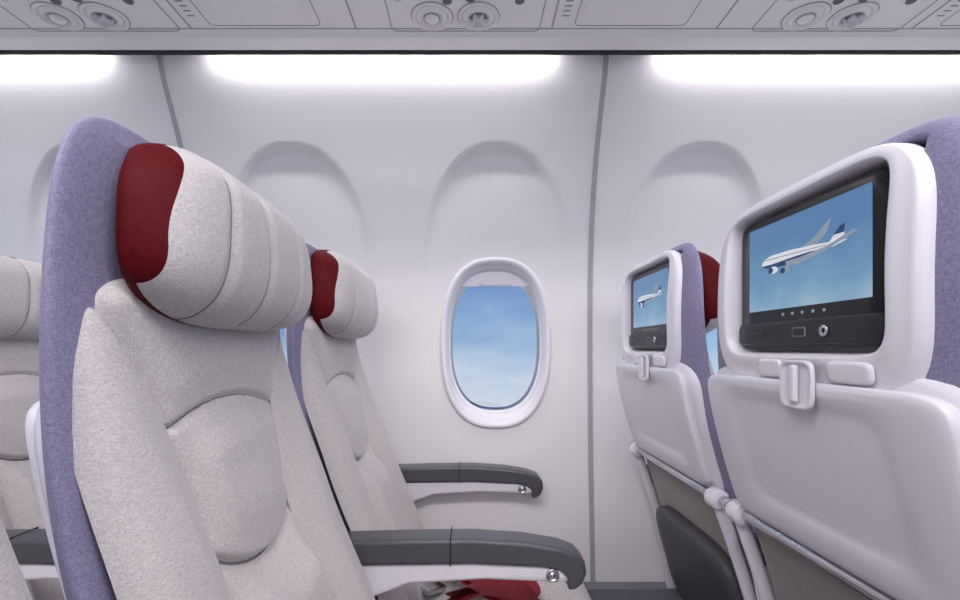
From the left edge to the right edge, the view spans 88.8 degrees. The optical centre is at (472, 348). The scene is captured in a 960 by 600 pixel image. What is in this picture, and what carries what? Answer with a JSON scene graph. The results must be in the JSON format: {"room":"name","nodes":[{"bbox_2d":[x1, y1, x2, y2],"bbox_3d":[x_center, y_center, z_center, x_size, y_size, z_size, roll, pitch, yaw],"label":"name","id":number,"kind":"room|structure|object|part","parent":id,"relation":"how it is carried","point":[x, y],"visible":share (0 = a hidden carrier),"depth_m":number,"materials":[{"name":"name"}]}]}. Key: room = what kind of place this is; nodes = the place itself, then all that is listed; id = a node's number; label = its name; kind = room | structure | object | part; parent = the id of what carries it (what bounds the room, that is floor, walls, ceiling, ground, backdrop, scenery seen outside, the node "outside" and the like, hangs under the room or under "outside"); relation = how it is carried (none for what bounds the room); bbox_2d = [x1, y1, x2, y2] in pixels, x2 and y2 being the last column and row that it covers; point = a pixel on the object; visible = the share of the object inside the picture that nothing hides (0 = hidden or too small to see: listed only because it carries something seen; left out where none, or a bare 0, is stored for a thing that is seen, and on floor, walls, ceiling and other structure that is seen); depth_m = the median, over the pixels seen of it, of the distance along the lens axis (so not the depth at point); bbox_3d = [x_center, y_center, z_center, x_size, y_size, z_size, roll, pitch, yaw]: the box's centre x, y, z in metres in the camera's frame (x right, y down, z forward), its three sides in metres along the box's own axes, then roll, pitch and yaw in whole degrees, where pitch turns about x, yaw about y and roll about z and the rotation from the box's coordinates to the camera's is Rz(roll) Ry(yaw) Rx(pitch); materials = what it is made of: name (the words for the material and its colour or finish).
{"room":"aircraft cabin","nodes":[
{"label":"aircraft cabin","id":0,"kind":"room"},
{"bbox_2d":[0,55,959,581],"bbox_3d":[-0.100,-0.055,1.218,4.700,1.330,0.166,0,0,0],"label":"wall","id":1,"kind":"structure","parent":0,"point":[414,170],"depth_m":1.24,"materials":[{"name":"white plastic"}]},
{"bbox_2d":[156,55,183,148],"bbox_3d":[-0.730,-0.055,1.216,0.014,1.330,0.168,0,0,0],"label":"trim","id":2,"kind":"structure","parent":1,"relation":"attached to","point":[159,57],"depth_m":1.18,"materials":[{"name":"grey plastic"}]},
{"bbox_2d":[449,286,540,411],"bbox_3d":[0.060,-0.019,1.346,0.251,0.380,0.036,0,0,0],"label":"inner reveal","id":3,"kind":"object","parent":1,"relation":"attached to","point":[526,289],"visible":0.93,"depth_m":1.33,"materials":[{"name":"white plastic"}]},
{"bbox_2d":[440,257,550,428],"bbox_3d":[0.060,-0.016,1.308,0.294,0.456,0.040,0,0,0],"label":"frame","id":4,"kind":"object","parent":1,"relation":"attached to","point":[507,419],"visible":1,"depth_m":1.29,"materials":[{"name":"white plastic"}]},
{"bbox_2d":[462,271,528,285],"bbox_3d":[0.060,-0.191,1.325,0.186,0.042,0.006,0,0,0],"label":"shade","id":5,"kind":"object","parent":1,"relation":"attached to","point":[489,276],"visible":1,"depth_m":1.32,"materials":[{"name":"white plastic"}]},
{"bbox_2d":[480,282,510,285],"bbox_3d":[0.060,-0.174,1.316,0.085,0.010,0.012,0,0,0],"label":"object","id":6,"kind":"structure","parent":5,"relation":"attached to","point":[481,283],"depth_m":1.31,"materials":[{"name":"white plastic"}]},
{"bbox_2d":[587,55,608,581],"bbox_3d":[0.310,-0.055,1.216,0.014,1.330,0.168,0,0,0],"label":"trim","id":7,"kind":"structure","parent":1,"relation":"attached to","point":[605,57],"depth_m":1.28,"materials":[{"name":"grey plastic"}]},
{"bbox_2d":[583,582,681,599],"bbox_3d":[-0.100,0.785,1.238,4.700,0.370,0.075,0,0,0],"label":"baseboard","id":8,"kind":"structure","parent":1,"relation":"attached to","point":[596,590],"depth_m":1.24,"materials":[{"name":"grey plastic"}]},
{"bbox_3d":[-0.100,-1.210,-0.475,4.700,0.020,3.450,0,0,0],"label":"ceiling","id":9,"kind":"structure","parent":0,"visible":0},
{"bbox_2d":[0,0,959,54],"bbox_3d":[-0.100,-0.922,0.730,4.700,0.535,0.860,0,0,0],"label":"panel","id":10,"kind":"object","parent":9,"relation":"attached to","point":[27,27],"visible":1,"depth_m":1.02,"materials":[{"name":"white plastic"}]},
{"bbox_2d":[31,2,83,30],"bbox_3d":[-0.838,-0.669,0.990,0.083,0.008,0.083,0,0,0],"label":"vent","id":11,"kind":"object","parent":10,"relation":"attached to","point":[54,16],"depth_m":0.98,"materials":[{"name":"white plastic"}]},
{"bbox_2d":[47,13,68,24],"bbox_3d":[-0.838,-0.667,0.990,0.034,0.001,0.034,0,0,-13],"label":"lamp","id":12,"kind":"object","parent":10,"relation":"on","point":[54,18],"depth_m":0.99,"materials":[{"name":"grey plastic"}]},
{"bbox_3d":[-0.744,-0.663,0.990,0.025,0.017,0.025,0,0,0],"label":"vent knob","id":13,"kind":"part","parent":10,"relation":"part of","materials":[{"name":"white plastic"}]},
{"bbox_2d":[79,2,129,30],"bbox_3d":[-0.744,-0.669,0.990,0.083,0.008,0.083,0,0,0],"label":"vent","id":14,"kind":"object","parent":10,"relation":"attached to","point":[99,16],"depth_m":0.98,"materials":[{"name":"white plastic"}]},
{"bbox_3d":[-0.430,-0.671,0.866,0.190,0.006,0.260,0,0,0],"label":"oxygen door panel","id":15,"kind":"part","parent":10,"relation":"part of","materials":[{"name":"white plastic"}]},
{"bbox_2d":[411,2,451,30],"bbox_3d":[-0.083,-0.669,0.990,0.083,0.008,0.083,0,0,0],"label":"vent","id":16,"kind":"object","parent":10,"relation":"attached to","point":[425,16],"depth_m":0.98,"materials":[{"name":"white plastic"}]},
{"bbox_2d":[423,13,439,24],"bbox_3d":[-0.083,-0.667,0.990,0.034,0.001,0.034,0,0,-13],"label":"lamp","id":17,"kind":"object","parent":10,"relation":"on","point":[428,18],"depth_m":0.99,"materials":[{"name":"grey plastic"}]},
{"bbox_3d":[0.011,-0.663,0.990,0.025,0.017,0.025,0,0,0],"label":"vent knob","id":18,"kind":"part","parent":10,"relation":"part of","materials":[{"name":"white plastic"}]},
{"bbox_2d":[458,2,498,30],"bbox_3d":[0.011,-0.669,0.990,0.083,0.008,0.083,0,0,0],"label":"vent","id":19,"kind":"object","parent":10,"relation":"attached to","point":[472,16],"depth_m":0.98,"materials":[{"name":"white plastic"}]},
{"bbox_3d":[0.325,-0.671,0.866,0.190,0.006,0.260,0,0,0],"label":"oxygen door panel","id":20,"kind":"part","parent":10,"relation":"part of","materials":[{"name":"white plastic"}]},
{"bbox_2d":[796,13,815,24],"bbox_3d":[0.672,-0.667,0.990,0.034,0.001,0.034,0,0,13],"label":"lamp","id":21,"kind":"object","parent":10,"relation":"on","point":[801,18],"depth_m":0.99,"materials":[{"name":"grey plastic"}]},
{"bbox_2d":[782,2,830,30],"bbox_3d":[0.672,-0.669,0.990,0.083,0.008,0.083,0,0,0],"label":"vent","id":22,"kind":"object","parent":10,"relation":"attached to","point":[797,16],"depth_m":0.98,"materials":[{"name":"white plastic"}]},
{"bbox_3d":[0.766,-0.663,0.990,0.025,0.017,0.025,0,0,0],"label":"vent knob","id":23,"kind":"part","parent":10,"relation":"part of","materials":[{"name":"white plastic"}]},
{"bbox_2d":[827,2,877,30],"bbox_3d":[0.766,-0.669,0.990,0.083,0.008,0.083,0,0,0],"label":"vent","id":24,"kind":"object","parent":10,"relation":"attached to","point":[845,16],"depth_m":0.98,"materials":[{"name":"white plastic"}]},
{"bbox_3d":[-0.100,0.985,-0.450,4.700,0.030,3.500,0,0,0],"label":"floor","id":25,"kind":"structure","parent":0,"visible":0},
{"bbox_2d":[0,517,32,599],"bbox_3d":[-0.048,0.389,0.080,0.596,1.163,0.524,0,0,0],"label":"seat","id":26,"kind":"object","parent":25,"relation":"on","point":[13,585],"visible":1,"depth_m":0.26,"materials":[{"name":"white fabric"}]},
{"bbox_2d":[5,526,58,579],"bbox_3d":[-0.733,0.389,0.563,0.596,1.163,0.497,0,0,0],"label":"armrest","id":27,"kind":"object","parent":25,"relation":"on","point":[31,547],"visible":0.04,"depth_m":0.76,"materials":[{"name":"white plastic"}]},
{"bbox_3d":[-0.727,0.402,0.785,0.386,0.137,0.040,0,0,0],"label":"armrest","id":28,"kind":"part","parent":27,"relation":"part of","materials":[{"name":"white plastic"}]},
{"bbox_2d":[0,255,64,599],"bbox_3d":[-0.733,0.389,1.033,0.596,1.163,0.497,0,0,0],"label":"seat","id":29,"kind":"object","parent":25,"relation":"on","point":[20,279],"visible":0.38,"depth_m":0.98,"materials":[{"name":"white fabric"}]},
{"bbox_2d":[0,255,41,338],"bbox_3d":[-0.944,-0.107,1.020,0.090,0.172,0.338,0,0,0],"label":"cushion","id":30,"kind":"object","parent":29,"relation":"on","point":[20,279],"depth_m":0.98,"materials":[{"name":"fabric"}]},
{"bbox_2d":[25,117,585,599],"bbox_3d":[-0.048,0.389,0.563,0.596,1.163,0.497,0,0,0],"label":"seat","id":31,"kind":"object","parent":25,"relation":"on","point":[173,454],"visible":1,"depth_m":0.42,"materials":[{"name":"grey fabric"}]},
{"bbox_2d":[25,401,65,599],"bbox_3d":[-0.258,0.275,0.550,0.157,0.526,0.428,0,0,0],"label":"tray","id":32,"kind":"object","parent":31,"relation":"on","point":[45,422],"depth_m":0.34,"materials":[{"name":"white plastic"}]},
{"bbox_2d":[116,143,311,331],"bbox_3d":[-0.259,-0.107,0.550,0.090,0.172,0.338,0,0,0],"label":"cushion","id":33,"kind":"object","parent":31,"relation":"on","point":[198,249],"depth_m":0.42,"materials":[{"name":"fabric"}]},
{"bbox_2d":[72,279,374,599],"bbox_3d":[-0.193,0.237,0.550,0.211,0.606,0.415,0,0,0],"label":"backrest cushion","id":34,"kind":"object","parent":31,"relation":"on","point":[198,473],"depth_m":0.45,"materials":[{"name":"grey fabric"}]},
{"bbox_3d":[-0.042,0.402,0.785,0.386,0.137,0.040,0,0,0],"label":"armrest","id":35,"kind":"part","parent":31,"relation":"part of","materials":[{"name":"white plastic"}]},
{"bbox_2d":[285,243,590,599],"bbox_3d":[-0.048,0.389,1.033,0.596,1.163,0.497,0,0,0],"label":"seat","id":36,"kind":"object","parent":25,"relation":"on","point":[371,491],"visible":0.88,"depth_m":0.94,"materials":[{"name":"white fabric"}]},
{"bbox_2d":[310,250,377,338],"bbox_3d":[-0.259,-0.107,1.020,0.090,0.172,0.338,0,0,0],"label":"cushion","id":37,"kind":"object","parent":36,"relation":"on","point":[344,301],"depth_m":0.88,"materials":[{"name":"fabric"}]},
{"bbox_2d":[301,316,424,599],"bbox_3d":[-0.193,0.237,1.020,0.211,0.606,0.415,0,0,0],"label":"backrest cushion","id":38,"kind":"object","parent":36,"relation":"on","point":[370,490],"depth_m":0.94,"materials":[{"name":"grey fabric"}]},
{"bbox_3d":[-0.042,0.402,1.255,0.386,0.137,0.040,0,0,0],"label":"armrest","id":39,"kind":"part","parent":36,"relation":"part of","materials":[{"name":"white plastic"}]},
{"bbox_2d":[425,580,590,599],"bbox_3d":[0.035,0.577,1.020,0.430,0.156,0.456,0,0,0],"label":"seat cushion","id":40,"kind":"object","parent":36,"relation":"on","point":[556,590],"depth_m":1.01,"materials":[{"name":"fabric"}]},
{"bbox_2d":[616,243,756,599],"bbox_3d":[0.637,0.389,1.033,0.596,1.163,0.497,0,0,0],"label":"seat","id":41,"kind":"object","parent":25,"relation":"on","point":[669,300],"visible":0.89,"depth_m":0.92,"materials":[{"name":"white plastic"}]},
{"bbox_3d":[0.343,0.037,0.994,0.007,0.040,0.010,0,0,0],"label":"latch handle","id":42,"kind":"part","parent":41,"relation":"part of","materials":[{"name":"white plastic"}]},
{"bbox_2d":[637,282,664,307],"bbox_3d":[0.366,-0.111,1.013,0.002,0.046,0.157,0,0,0],"label":"picture","id":43,"kind":"object","parent":41,"relation":"attached to","point":[649,294],"depth_m":1.01},
{"bbox_3d":[0.643,0.402,1.255,0.386,0.137,0.040,0,0,0],"label":"armrest","id":44,"kind":"part","parent":41,"relation":"part of","materials":[{"name":"white plastic"}]},
{"bbox_3d":[0.525,0.545,1.255,0.080,0.290,0.016,0,0,0],"label":"armrest mount","id":45,"kind":"part","parent":41,"relation":"part of","materials":[{"name":"white plastic"}]},
{"bbox_2d":[616,355,756,599],"bbox_3d":[0.427,0.275,1.020,0.156,0.526,0.428,0,0,0],"label":"tray","id":46,"kind":"object","parent":41,"relation":"on","point":[665,398],"depth_m":0.93,"materials":[{"name":"white plastic"}]},
{"bbox_2d":[698,251,719,333],"bbox_3d":[0.426,-0.107,1.020,0.090,0.172,0.338,0,0,0],"label":"cushion","id":47,"kind":"object","parent":41,"relation":"on","point":[710,266],"depth_m":0.86,"materials":[{"name":"fabric"}]},
{"bbox_2d":[707,349,714,375],"bbox_3d":[0.492,0.237,1.020,0.211,0.606,0.415,0,0,0],"label":"backrest cushion","id":48,"kind":"object","parent":41,"relation":"on","point":[710,371],"depth_m":0.83,"materials":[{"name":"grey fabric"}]},
{"bbox_2d":[708,117,959,599],"bbox_3d":[0.637,0.389,0.563,0.596,1.163,0.497,0,0,0],"label":"seat","id":49,"kind":"object","parent":25,"relation":"on","point":[834,394],"visible":1,"depth_m":0.48,"materials":[{"name":"white plastic"}]},
{"bbox_3d":[0.643,0.402,0.785,0.386,0.137,0.040,0,0,0],"label":"armrest","id":50,"kind":"part","parent":49,"relation":"part of","materials":[{"name":"white plastic"}]},
{"bbox_3d":[0.343,0.037,0.524,0.007,0.040,0.010,0,0,0],"label":"latch handle","id":51,"kind":"part","parent":49,"relation":"part of","materials":[{"name":"white plastic"}]},
{"bbox_2d":[762,218,858,273],"bbox_3d":[0.366,-0.111,0.543,0.002,0.046,0.157,0,0,0],"label":"picture","id":52,"kind":"object","parent":49,"relation":"attached to","point":[801,245],"depth_m":0.53},
{"bbox_2d":[708,359,959,599],"bbox_3d":[0.427,0.275,0.550,0.156,0.526,0.428,0,0,0],"label":"tray","id":53,"kind":"object","parent":49,"relation":"on","point":[845,473],"depth_m":0.49,"materials":[{"name":"white plastic"}]}
]}

